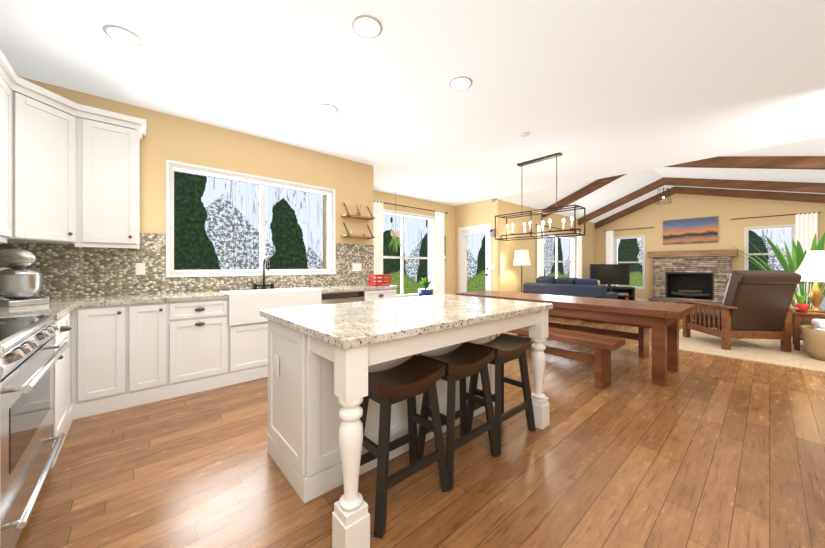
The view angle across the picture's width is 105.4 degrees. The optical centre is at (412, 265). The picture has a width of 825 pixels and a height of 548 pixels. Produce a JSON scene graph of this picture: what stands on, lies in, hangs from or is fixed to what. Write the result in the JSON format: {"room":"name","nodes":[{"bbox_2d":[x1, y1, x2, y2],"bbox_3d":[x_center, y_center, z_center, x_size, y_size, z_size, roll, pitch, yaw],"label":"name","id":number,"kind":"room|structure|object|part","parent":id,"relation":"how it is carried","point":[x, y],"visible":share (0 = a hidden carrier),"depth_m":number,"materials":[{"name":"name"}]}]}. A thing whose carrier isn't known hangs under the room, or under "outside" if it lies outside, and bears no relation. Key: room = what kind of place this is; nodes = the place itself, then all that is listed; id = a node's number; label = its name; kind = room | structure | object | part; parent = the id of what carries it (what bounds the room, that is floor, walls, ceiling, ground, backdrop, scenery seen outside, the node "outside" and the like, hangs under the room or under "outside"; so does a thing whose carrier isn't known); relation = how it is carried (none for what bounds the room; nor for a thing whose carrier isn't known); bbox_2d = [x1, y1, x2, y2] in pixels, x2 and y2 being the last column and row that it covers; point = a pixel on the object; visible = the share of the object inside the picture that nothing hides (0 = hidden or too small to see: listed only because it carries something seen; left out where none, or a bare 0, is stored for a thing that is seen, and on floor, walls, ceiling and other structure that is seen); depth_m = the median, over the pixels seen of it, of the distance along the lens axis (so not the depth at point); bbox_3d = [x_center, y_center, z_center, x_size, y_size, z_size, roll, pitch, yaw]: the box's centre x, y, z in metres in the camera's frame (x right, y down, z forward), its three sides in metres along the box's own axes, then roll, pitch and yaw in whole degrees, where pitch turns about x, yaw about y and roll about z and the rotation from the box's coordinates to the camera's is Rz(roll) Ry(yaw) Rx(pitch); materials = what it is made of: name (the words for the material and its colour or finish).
{"room":"kitchen and living room","nodes":[
{"label":"kitchen and living room","id":0,"kind":"room"},
{"bbox_2d":[0,346,4,356],"bbox_3d":[-1.443,0.310,0.592,0.667,0.040,0.894,0,0,-41],"label":"countertop","id":1,"kind":"structure","parent":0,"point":[2,348],"depth_m":1.12,"materials":[{"name":"beige stone"}]},
{"bbox_2d":[0,49,23,240],"bbox_3d":[-2.782,-0.765,1.914,0.401,1.130,0.830,0,0,-41],"label":"upper cabinet","id":2,"kind":"object","parent":0,"relation":"attached to","point":[11,85],"depth_m":2.27,"materials":[{"name":"white wood"}]},
{"bbox_2d":[18,76,373,277],"bbox_3d":[-2.163,-0.205,3.877,3.930,2.850,0.160,0,0,-41],"label":"wall","id":3,"kind":"structure","parent":0,"point":[183,140],"depth_m":3.72,"materials":[{"name":"yellow paint"}]},
{"bbox_2d":[0,81,75,244],"bbox_3d":[-3.121,-0.765,2.479,0.638,1.130,0.669,0,0,-41],"label":"upper cabinet","id":4,"kind":"object","parent":3,"relation":"attached to","point":[49,117],"depth_m":2.50,"materials":[{"name":"white wood"}]},
{"bbox_2d":[76,105,139,248],"bbox_3d":[-2.842,-0.765,2.916,0.460,1.130,0.380,0,0,-41],"label":"upper cabinet","id":5,"kind":"object","parent":3,"relation":"attached to","point":[107,146],"depth_m":2.81,"materials":[{"name":"white wood"}]},
{"bbox_2d":[166,160,335,276],"bbox_3d":[-1.932,-0.507,4.054,1.980,1.255,0.200,0,0,-41],"label":"window","id":6,"kind":"structure","parent":3,"relation":"in","point":[262,182],"depth_m":3.97,"materials":[{"name":"white wood"}]},
{"bbox_2d":[341,202,374,238],"bbox_3d":[-0.828,-0.695,4.820,0.520,0.535,0.169,0,0,-41],"label":"shelf","id":7,"kind":"object","parent":3,"relation":"attached to","point":[357,216],"visible":1,"depth_m":4.79,"materials":[{"name":"brown wood"}]},
{"bbox_2d":[323,195,325,268],"bbox_3d":[-1.248,-0.205,5.692,0.160,2.850,1.360,0,0,-41],"label":"wall","id":8,"kind":"structure","parent":0,"point":[324,231],"depth_m":6.09,"materials":[{"name":"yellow paint"}]},
{"bbox_2d":[0,0,824,205],"bbox_3d":[1.196,-1.690,2.669,7.680,0.120,9.130,0,0,-41],"label":"ceiling","id":9,"kind":"structure","parent":0,"point":[589,90],"depth_m":2.69,"materials":[{"name":"white paint"}]},
{"bbox_2d":[103,24,142,46],"bbox_3d":[-2.025,-1.619,2.200,0.202,0.019,0.213,0,0,-41],"label":"recessed light","id":10,"kind":"object","parent":9,"relation":"in","point":[122,35],"depth_m":2.21,"materials":[{"name":"white"}]},
{"bbox_2d":[317,104,337,113],"bbox_3d":[-0.874,-1.619,3.226,0.204,0.019,0.208,0,0,-41],"label":"recessed light","id":11,"kind":"object","parent":9,"relation":"in","point":[323,108],"depth_m":3.25,"materials":[{"name":"white"}]},
{"bbox_2d":[352,15,382,38],"bbox_3d":[-0.306,-1.619,2.116,0.205,0.019,0.210,0,0,-41],"label":"recessed light","id":12,"kind":"object","parent":9,"relation":"in","point":[367,26],"depth_m":2.12,"materials":[{"name":"white"}]},
{"bbox_2d":[388,189,401,252],"bbox_3d":[-0.355,-0.954,6.647,0.318,1.350,0.315,0,0,-41],"label":"hanging plant","id":13,"kind":"object","parent":9,"relation":"hanging from","point":[395,239],"visible":1,"depth_m":6.60,"materials":[{"name":"green plant"}]},
{"bbox_2d":[449,76,472,89],"bbox_3d":[0.424,-1.619,2.770,0.206,0.019,0.209,0,0,-41],"label":"recessed light","id":14,"kind":"object","parent":9,"relation":"in","point":[461,82],"depth_m":2.79,"materials":[{"name":"white"}]},
{"bbox_2d":[495,152,584,240],"bbox_3d":[1.901,-1.030,4.806,0.358,1.198,1.268,0,0,-41],"label":"chandelier","id":15,"kind":"object","parent":9,"relation":"hanging from","point":[556,155],"visible":1,"depth_m":4.69,"materials":[{"name":"brown metal"}]},
{"bbox_2d":[374,190,454,294],"bbox_3d":[-0.179,-0.205,7.437,3.750,2.850,0.150,0,0,-41],"label":"wall","id":16,"kind":"structure","parent":0,"point":[449,235],"depth_m":8.11,"materials":[{"name":"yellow paint"}]},
{"bbox_2d":[383,209,433,297],"bbox_3d":[-0.226,-0.253,7.377,1.930,2.005,0.200,0,0,-41],"label":"window","id":17,"kind":"structure","parent":16,"relation":"in","point":[430,247],"depth_m":7.60,"materials":[{"name":"white wood"}]},
{"bbox_2d":[374,201,447,294],"bbox_3d":[-0.049,-0.101,7.388,2.524,2.602,0.092,0,0,-41],"label":"curtain","id":18,"kind":"object","parent":16,"relation":"hanging from","point":[439,285],"visible":0.71,"depth_m":7.91,"materials":[{"name":"white fabric"}]},
{"bbox_2d":[444,236,446,259],"bbox_3d":[0.841,-0.465,8.208,0.150,0.620,0.033,0,0,-41],"label":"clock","id":19,"kind":"object","parent":16,"relation":"attached to","point":[445,256],"visible":0.56,"depth_m":8.21,"materials":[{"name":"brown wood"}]},
{"bbox_2d":[15,308,824,547],"bbox_3d":[3.694,1.270,4.864,14.330,0.100,9.130,0,0,-41],"label":"floor","id":20,"kind":"structure","parent":0,"point":[699,450],"depth_m":1.84,"materials":[{"name":"brown wood"}]},
{"bbox_2d":[0,315,69,547],"bbox_3d":[-2.045,0.755,1.331,0.706,0.929,0.998,0,0,-41],"label":"range","id":21,"kind":"object","parent":20,"relation":"on","point":[28,360],"visible":1,"depth_m":1.39,"materials":[{"name":"silver metal"}]},
{"bbox_2d":[50,317,87,468],"bbox_3d":[-2.646,0.775,2.008,0.730,0.890,0.800,0,0,-41],"label":"base cabinet","id":22,"kind":"object","parent":20,"relation":"on","point":[70,371],"depth_m":2.43,"materials":[{"name":"white wood"}]},
{"bbox_2d":[88,313,139,416],"bbox_3d":[-2.740,0.775,2.828,0.398,0.890,0.647,0,0,-41],"label":"base cabinet","id":23,"kind":"object","parent":20,"relation":"on","point":[135,325],"depth_m":2.64,"materials":[{"name":"white wood"}]},
{"bbox_2d":[0,285,397,320],"bbox_3d":[-1.646,0.310,3.287,3.922,0.040,1.402,0,0,-41],"label":"countertop","id":24,"kind":"structure","parent":23,"relation":"on","point":[124,304],"depth_m":2.81,"materials":[{"name":"beige stone"}]},
{"bbox_2d":[0,248,48,306],"bbox_3d":[-2.984,0.079,2.345,0.362,0.420,0.244,0,0,9],"label":"stand mixer","id":25,"kind":"object","parent":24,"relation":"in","point":[20,285],"visible":1,"depth_m":2.29,"materials":[{"name":"silver metal"}]},
{"bbox_2d":[251,256,277,289],"bbox_3d":[-1.810,0.089,3.878,0.308,0.402,0.220,0,0,-41],"label":"faucet","id":26,"kind":"object","parent":24,"relation":"on","point":[263,282],"depth_m":3.95,"materials":[{"name":"black metal"}]},
{"bbox_2d":[219,287,321,325],"bbox_3d":[-1.647,0.446,3.692,0.990,0.319,0.502,0,0,-41],"label":"sink","id":27,"kind":"object","parent":24,"relation":"in","point":[243,307],"depth_m":3.40,"materials":[{"name":"white ceramic"}]},
{"bbox_2d":[140,313,179,404],"bbox_3d":[-2.538,0.775,3.005,0.411,0.890,0.647,0,0,-41],"label":"base cabinet","id":28,"kind":"object","parent":20,"relation":"on","point":[159,332],"depth_m":2.83,"materials":[{"name":"white wood"}]},
{"bbox_2d":[180,305,239,395],"bbox_3d":[-2.251,0.775,3.258,0.626,0.890,0.647,0,0,-41],"label":"base cabinet","id":29,"kind":"object","parent":20,"relation":"on","point":[209,338],"depth_m":3.09,"materials":[{"name":"white wood"}]},
{"bbox_2d":[232,289,323,382],"bbox_3d":[-1.719,0.775,3.726,1.063,0.890,0.647,0,0,-41],"label":"base cabinet","id":30,"kind":"object","parent":20,"relation":"on","point":[253,327],"depth_m":3.38,"materials":[{"name":"white wood"}]},
{"bbox_2d":[324,289,371,303],"bbox_3d":[-1.088,0.775,4.279,0.761,0.890,0.647,0,0,-41],"label":"dishwasher","id":31,"kind":"object","parent":20,"relation":"on","point":[341,295],"depth_m":4.10,"materials":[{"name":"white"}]},
{"bbox_2d":[372,289,395,299],"bbox_3d":[-0.636,0.775,4.677,0.571,0.890,0.647,0,0,-41],"label":"base cabinet","id":32,"kind":"object","parent":20,"relation":"on","point":[377,294],"depth_m":4.48,"materials":[{"name":"white wood"}]},
{"bbox_2d":[360,355,449,538],"bbox_3d":[-0.070,0.881,1.670,0.498,0.683,0.318,0,0,-41],"label":"stool","id":33,"kind":"object","parent":20,"relation":"on","point":[411,378],"visible":0.88,"depth_m":1.61,"materials":[{"name":"brown wood"}]},
{"bbox_2d":[267,310,548,547],"bbox_3d":[0.031,0.775,2.245,1.758,0.890,1.099,0,0,-41],"label":"kitchen island","id":34,"kind":"object","parent":20,"relation":"on","point":[324,360],"depth_m":1.70,"materials":[{"name":"white wood"}]},
{"bbox_2d":[260,294,551,349],"bbox_3d":[0.038,0.310,2.244,1.800,0.040,1.120,0,0,-41],"label":"island countertop","id":35,"kind":"structure","parent":34,"relation":"on","point":[349,325],"depth_m":1.84,"materials":[{"name":"beige stone"}]},
{"bbox_2d":[417,342,499,488],"bbox_3d":[0.284,0.881,1.980,0.498,0.683,0.318,0,0,-41],"label":"stool","id":36,"kind":"object","parent":20,"relation":"on","point":[463,361],"visible":0.81,"depth_m":1.93,"materials":[{"name":"brown wood"}]},
{"bbox_2d":[467,333,535,454],"bbox_3d":[0.637,0.881,2.290,0.498,0.683,0.318,0,0,-41],"label":"stool","id":37,"kind":"object","parent":20,"relation":"on","point":[507,347],"visible":0.83,"depth_m":2.25,"materials":[{"name":"brown wood"}]},
{"bbox_2d":[513,250,529,292],"bbox_3d":[2.635,0.420,7.575,0.400,1.600,0.400,0,0,-41],"label":"floor lamp","id":38,"kind":"object","parent":20,"relation":"on","point":[521,257],"visible":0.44,"depth_m":7.43,"materials":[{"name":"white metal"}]},
{"bbox_2d":[496,326,624,388],"bbox_3d":[1.374,0.985,3.890,0.360,0.470,2.070,0,0,-41],"label":"bench","id":39,"kind":"object","parent":20,"relation":"on","point":[604,346],"visible":0.52,"depth_m":3.27,"materials":[{"name":"brown wood"}]},
{"bbox_2d":[523,276,617,323],"bbox_3d":[3.743,0.740,7.549,0.950,0.960,1.840,0,0,-41],"label":"sofa","id":40,"kind":"object","parent":20,"relation":"on","point":[572,286],"visible":0.54,"depth_m":7.15,"materials":[{"name":"blue fabric"}]},
{"bbox_2d":[456,290,694,385],"bbox_3d":[1.984,0.833,4.393,0.890,0.775,2.840,0,0,-41],"label":"dining table","id":41,"kind":"object","parent":20,"relation":"on","point":[661,319],"visible":0.65,"depth_m":3.61,"materials":[{"name":"brown wood"}]},
{"bbox_2d":[518,315,651,357],"bbox_3d":[2.561,0.985,4.933,0.360,0.470,2.070,0,0,-41],"label":"bench","id":42,"kind":"object","parent":20,"relation":"on","point":[641,336],"visible":0.42,"depth_m":4.47,"materials":[{"name":"brown wood"}]},
{"bbox_2d":[590,264,634,300],"bbox_3d":[6.398,0.580,10.216,1.300,1.280,0.450,0,0,19],"label":"media console","id":43,"kind":"object","parent":20,"relation":"on","point":[609,275],"visible":0.5,"depth_m":10.15,"materials":[{"name":"grey paint"}]},
{"bbox_2d":[590,264,629,286],"bbox_3d":[6.395,0.304,10.207,1.120,0.729,0.220,0,0,19],"label":"tv","id":44,"kind":"object","parent":43,"relation":"on","point":[609,274],"depth_m":10.17,"materials":[{"name":"black plastic"}]},
{"bbox_2d":[647,249,737,307],"bbox_3d":[8.398,0.375,9.550,0.770,1.690,2.060,0,0,-41],"label":"fireplace","id":45,"kind":"object","parent":20,"relation":"on","point":[700,275],"visible":0.98,"depth_m":9.61,"materials":[{"name":"stone"},{"name":"wood"}]},
{"bbox_2d":[679,320,824,371],"bbox_3d":[6.956,1.214,5.128,5.380,0.010,3.720,0,0,-41],"label":"rug","id":46,"kind":"object","parent":20,"relation":"on","point":[768,351],"depth_m":4.49,"materials":[{"name":"beige carpet"}]},
{"bbox_2d":[678,270,801,351],"bbox_3d":[4.969,0.635,4.828,0.875,1.146,1.165,0,0,9],"label":"recliner","id":47,"kind":"object","parent":46,"relation":"on","point":[756,304],"visible":0.96,"depth_m":4.45,"materials":[{"name":"brown leather"}]},
{"bbox_3d":[4.980,0.892,4.900,0.875,0.632,1.020,0,0,9],"label":"frame","id":48,"kind":"part","parent":47,"relation":"part of","materials":[{"name":"brown wood"}]},
{"bbox_2d":[736,233,824,333],"bbox_3d":[6.513,0.304,5.362,1.698,1.809,1.597,0,0,-41],"label":"palm plant","id":49,"kind":"object","parent":46,"relation":"on","point":[798,255],"visible":0.42,"depth_m":5.21,"materials":[{"name":"green plant"}]},
{"bbox_2d":[792,310,824,350],"bbox_3d":[5.874,0.934,4.496,0.600,0.548,0.600,0,0,-41],"label":"side table","id":50,"kind":"object","parent":46,"relation":"on","point":[797,317],"visible":0.73,"depth_m":4.49,"materials":[{"name":"brown wood"}]},
{"bbox_2d":[794,291,808,311],"bbox_3d":[5.596,0.509,4.505,0.155,0.300,0.160,0,0,-41],"label":"plant pot","id":51,"kind":"object","parent":50,"relation":"on","point":[800,305],"visible":1,"depth_m":4.48,"materials":[{"name":"red ceramic"}]},
{"bbox_2d":[795,250,824,311],"bbox_3d":[5.834,0.219,4.541,0.600,0.880,0.600,0,0,-41],"label":"table lamp","id":52,"kind":"object","parent":50,"relation":"on","point":[811,268],"visible":0.98,"depth_m":4.49,"materials":[{"name":"white fabric"}]},
{"bbox_2d":[800,319,824,360],"bbox_3d":[5.417,0.958,4.015,0.580,0.500,0.580,0,0,-41],"label":"basket","id":53,"kind":"object","parent":46,"relation":"on","point":[813,336],"visible":1,"depth_m":4.04,"materials":[{"name":"wicker"}]},
{"bbox_2d":[819,292,824,309],"bbox_3d":[8.190,0.722,5.753,2.000,0.972,0.930,0,0,-41],"label":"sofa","id":54,"kind":"object","parent":46,"relation":"on","point":[822,306],"visible":0.25,"depth_m":5.60,"materials":[{"name":"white fabric"}]},
{"bbox_2d":[418,277,432,295],"bbox_3d":[0.312,0.737,7.164,0.388,0.966,0.430,0,0,-41],"label":"plant pot","id":55,"kind":"object","parent":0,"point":[425,290],"visible":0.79,"depth_m":7.06,"materials":[{"name":"blue ceramic"}]},
{"bbox_2d":[455,198,500,294],"bbox_3d":[1.658,-0.205,8.074,0.150,2.850,1.320,0,0,-41],"label":"wall","id":56,"kind":"structure","parent":0,"point":[478,213],"depth_m":7.76,"materials":[{"name":"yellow paint"}]},
{"bbox_2d":[458,224,490,292],"bbox_3d":[1.611,0.095,8.072,0.112,2.250,1.040,0,0,-41],"label":"door frame","id":57,"kind":"structure","parent":56,"relation":"attached to","point":[464,232],"depth_m":8.31,"materials":[{"name":"white wood"}]},
{"bbox_2d":[489,229,494,236],"bbox_3d":[1.932,-0.801,7.583,0.100,0.182,0.137,0,0,-41],"label":"birdhouse","id":58,"kind":"object","parent":56,"relation":"attached to","point":[492,232],"visible":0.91,"depth_m":7.56,"materials":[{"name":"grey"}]},
{"bbox_2d":[501,200,595,292],"bbox_3d":[4.542,-0.265,9.829,6.500,2.970,0.150,0,0,-41],"label":"wall","id":59,"kind":"structure","parent":0,"point":[510,277],"depth_m":8.46,"materials":[{"name":"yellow paint"}]},
{"bbox_2d":[536,224,581,278],"bbox_3d":[4.585,0.025,9.704,3.200,2.351,0.092,0,0,-41],"label":"curtain","id":60,"kind":"object","parent":59,"relation":"hanging from","point":[540,257],"visible":0.56,"depth_m":8.88,"materials":[{"name":"white fabric"}]},
{"bbox_2d":[544,233,574,277],"bbox_3d":[4.514,-0.142,9.785,2.350,1.665,0.200,0,0,-41],"label":"window","id":61,"kind":"structure","parent":59,"relation":"in","point":[571,261],"depth_m":10.48,"materials":[{"name":"white wood"}]},
{"bbox_2d":[493,136,824,222],"bbox_3d":[6.976,-2.095,6.870,6.750,1.110,7.810,0,0,-41],"label":"ceiling","id":62,"kind":"structure","parent":0,"point":[618,188],"depth_m":7.96,"materials":[{"name":"white paint"}]},
{"bbox_2d":[655,184,670,204],"bbox_3d":[7.138,-2.057,8.935,0.312,0.546,0.312,0,0,-41],"label":"pendant lantern","id":63,"kind":"object","parent":62,"relation":"hanging from","point":[663,195],"visible":1,"depth_m":8.93,"materials":[{"name":"brown metal"}]},
{"bbox_2d":[542,156,824,217],"bbox_3d":[5.583,-1.963,6.978,0.150,1.129,5.503,0,0,-41],"label":"beam","id":64,"kind":"structure","parent":62,"relation":"attached to","point":[787,162],"depth_m":6.08,"materials":[{"name":"brown wood"}]},
{"bbox_2d":[578,177,824,224],"bbox_3d":[7.498,-1.963,8.662,0.150,1.129,5.503,0,0,-41],"label":"beam","id":65,"kind":"structure","parent":62,"relation":"attached to","point":[768,185],"depth_m":8.18,"materials":[{"name":"brown wood"}]},
{"bbox_2d":[595,186,824,228],"bbox_3d":[8.662,-1.963,9.685,0.150,1.129,5.503,0,0,-41],"label":"beam","id":66,"kind":"structure","parent":62,"relation":"attached to","point":[800,197],"depth_m":9.18,"materials":[{"name":"brown wood"}]},
{"bbox_2d":[596,193,824,306],"bbox_3d":[9.504,-0.705,8.992,0.150,3.850,7.660,0,0,-41],"label":"wall","id":67,"kind":"structure","parent":0,"point":[725,210],"depth_m":9.54,"materials":[{"name":"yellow paint"}]},
{"bbox_2d":[606,227,653,285],"bbox_3d":[7.567,-0.045,11.010,0.092,2.491,1.450,0,0,-41],"label":"curtain","id":68,"kind":"object","parent":67,"relation":"hanging from","point":[609,234],"depth_m":11.41,"materials":[{"name":"white fabric"}]},
{"bbox_2d":[635,298,648,300],"bbox_3d":[7.505,1.170,11.142,0.015,0.100,1.710,0,0,-41],"label":"baseboard","id":69,"kind":"structure","parent":67,"relation":"attached to","point":[637,299],"depth_m":10.76,"materials":[{"name":"white wood"}]},
{"bbox_2d":[663,216,717,244],"bbox_3d":[8.650,-1.090,9.818,0.037,0.780,1.290,0,0,-41],"label":"framed picture","id":70,"kind":"object","parent":67,"relation":"attached to","point":[693,230],"visible":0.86,"depth_m":9.76,"materials":[{"name":"paper"}]},
{"bbox_2d":[731,212,820,307],"bbox_3d":[9.762,-0.081,8.512,0.092,2.561,1.600,0,0,-41],"label":"curtain","id":71,"kind":"object","parent":67,"relation":"hanging from","point":[806,227],"depth_m":8.09,"materials":[{"name":"white fabric"}]},
{"label":"outside","id":72,"kind":"structure","parent":0,"visible":0},
{"bbox_2d":[174,171,790,294],"bbox_3d":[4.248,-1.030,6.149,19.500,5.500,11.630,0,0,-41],"label":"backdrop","id":73,"kind":"structure","parent":72,"point":[216,223],"depth_m":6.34,"materials":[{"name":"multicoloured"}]}
]}

